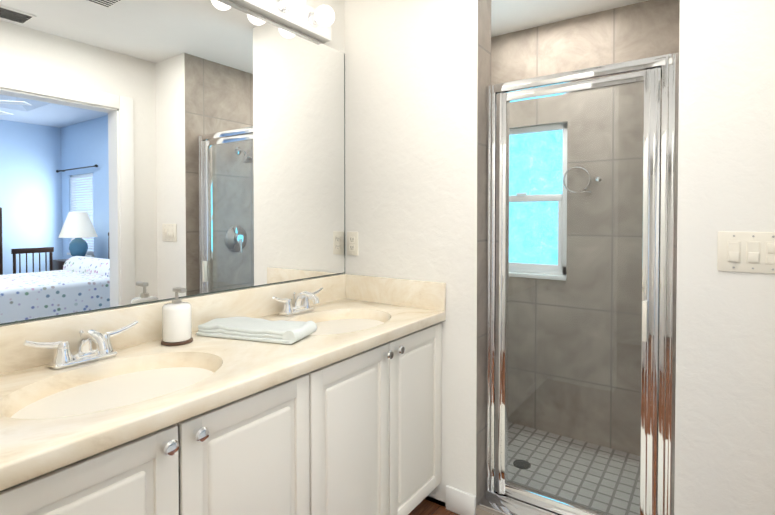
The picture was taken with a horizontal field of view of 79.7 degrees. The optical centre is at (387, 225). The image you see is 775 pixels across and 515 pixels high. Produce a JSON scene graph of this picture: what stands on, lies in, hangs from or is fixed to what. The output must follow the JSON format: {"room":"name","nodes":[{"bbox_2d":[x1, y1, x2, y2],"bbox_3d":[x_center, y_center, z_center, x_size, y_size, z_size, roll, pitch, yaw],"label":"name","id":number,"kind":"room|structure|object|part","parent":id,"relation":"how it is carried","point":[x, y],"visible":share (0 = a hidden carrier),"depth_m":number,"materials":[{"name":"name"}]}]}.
{"room":"bathroom","nodes":[
{"label":"bathroom","id":0,"kind":"room"},
{"bbox_2d":[0,299,171,325],"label":"wall","id":1,"kind":"structure","parent":0,"point":[171,299],"depth_m":1.34,"materials":[{"name":"paint"}]},
{"bbox_2d":[0,0,344,324],"bbox_3d":[-0.678,-0.293,1.622,0.006,1.078,1.626,1,1,35],"label":"wall mirror","id":2,"kind":"object","parent":1,"relation":"attached to","point":[154,150],"visible":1,"depth_m":1.52,"materials":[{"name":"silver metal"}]},
{"bbox_2d":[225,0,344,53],"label":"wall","id":3,"kind":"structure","parent":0,"point":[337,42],"depth_m":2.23,"materials":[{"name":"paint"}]},
{"bbox_2d":[229,0,334,42],"bbox_3d":[-0.601,-0.894,1.586,0.162,0.110,1.290,1,1,35],"label":"vanity light","id":4,"kind":"object","parent":3,"relation":"attached to","point":[301,16],"visible":1,"depth_m":1.95,"materials":[{"name":"white metal"}]},
{"bbox_2d":[344,0,490,506],"bbox_3d":[0.117,0.039,2.156,0.705,2.340,0.140,1,1,35],"label":"wall","id":5,"kind":"structure","parent":0,"point":[417,77],"depth_m":2.01,"materials":[{"name":"paint"}]},
{"bbox_2d":[347,232,357,255],"bbox_3d":[-0.172,0.087,2.268,0.070,0.116,0.009,1,1,35],"label":"electrical outlet plate","id":6,"kind":"object","parent":5,"relation":"attached to","point":[352,243],"visible":1,"depth_m":2.26,"materials":[{"name":"white plastic"}]},
{"bbox_2d":[446,485,475,514],"bbox_3d":[-0.147,1.190,0.383,1.190,0.100,3.100,1,1,35],"label":"baseboard","id":7,"kind":"structure","parent":5,"relation":"attached to","point":[459,502],"depth_m":1.94,"materials":[{"name":"white wood"}]},
{"bbox_2d":[478,52,678,514],"bbox_3d":[0.694,0.288,1.763,0.693,1.753,0.126,1,1,35],"label":"shower door frame","id":8,"kind":"object","parent":5,"relation":"attached to","point":[658,76],"visible":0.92,"depth_m":1.69,"materials":[{"name":"silver metal"}]},
{"label":"shower door glass","id":9,"kind":"part","parent":8,"relation":"part of","materials":[{"name":"clear glass"}]},
{"bbox_2d":[408,499,458,514],"bbox_3d":[-0.386,1.287,0.540,2.000,0.100,3.120,1,1,35],"label":"floor","id":10,"kind":"structure","parent":0,"point":[425,507],"depth_m":1.98,"materials":[{"name":"brown wood"}]},
{"bbox_2d":[0,274,445,514],"bbox_3d":[-0.441,0.735,1.474,0.579,0.968,1.630,1,1,35],"label":"bathroom vanity","id":11,"kind":"object","parent":10,"relation":"on","point":[120,411],"visible":1,"depth_m":1.28,"materials":[{"name":"painted wood"},{"name":"chrome"}]},
{"bbox_2d":[161,287,192,345],"bbox_3d":[-0.668,0.282,1.471,0.094,0.174,0.094,1,1,35],"label":"soap dispenser","id":12,"kind":"object","parent":11,"relation":"on","point":[176,323],"visible":1,"depth_m":1.44,"materials":[{"name":"white ceramic"}]},
{"bbox_2d":[196,317,316,343],"bbox_3d":[-0.441,0.346,1.569,0.370,0.044,0.161,0,1,18],"label":"towel","id":13,"kind":"object","parent":11,"relation":"on","point":[265,330],"visible":1,"depth_m":1.52,"materials":[{"name":"white fabric"}]},
{"bbox_2d":[428,422,639,514],"bbox_3d":[0.626,1.232,2.297,1.400,0.150,0.920,1,1,35],"label":"floor","id":14,"kind":"structure","parent":0,"point":[602,493],"depth_m":2.24,"materials":[{"name":"tile"}]},
{"bbox_2d":[513,460,530,468],"bbox_3d":[0.667,1.184,2.303,0.084,0.004,0.084,1,1,35],"label":"shower drain","id":15,"kind":"object","parent":14,"relation":"on","point":[520,463],"depth_m":2.30,"materials":[{"name":"grey metal"}]},
{"bbox_2d":[491,0,647,36],"bbox_3d":[-0.088,-1.160,0.923,2.000,0.100,4.160,1,1,35],"label":"ceiling","id":16,"kind":"structure","parent":0,"point":[509,16],"depth_m":2.45,"materials":[{"name":"paint"}]},
{"bbox_2d":[491,0,679,455],"bbox_3d":[0.924,0.029,2.702,1.640,2.340,0.120,1,1,35],"label":"wall","id":17,"kind":"structure","parent":0,"point":[644,29],"depth_m":2.51,"materials":[{"name":"tile"}]},
{"bbox_2d":[509,123,566,280],"bbox_3d":[0.800,-0.140,2.757,0.530,0.884,0.097,1,1,35],"label":"shower window","id":18,"kind":"structure","parent":17,"relation":"in","point":[542,230],"depth_m":2.71,"materials":[{"name":"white glass"}]},
{"bbox_2d":[563,166,600,192],"bbox_3d":[1.053,-0.250,2.517,0.194,0.146,0.026,1,1,35],"label":"towel ring","id":19,"kind":"object","parent":17,"relation":"attached to","point":[597,178],"depth_m":2.50,"materials":[{"name":"silver metal"}]},
{"bbox_2d":[674,0,774,514],"bbox_3d":[1.346,0.046,1.771,0.360,2.340,0.920,1,1,35],"label":"wall","id":20,"kind":"structure","parent":0,"point":[725,404],"depth_m":1.43,"materials":[{"name":"paint"}]},
{"bbox_2d":[717,231,774,273],"bbox_3d":[1.089,0.079,1.382,0.173,0.122,0.012,1,1,35],"label":"switch plate","id":21,"kind":"object","parent":20,"relation":"attached to","point":[751,252],"visible":1,"depth_m":1.39,"materials":[{"name":"white plastic"}]}
]}

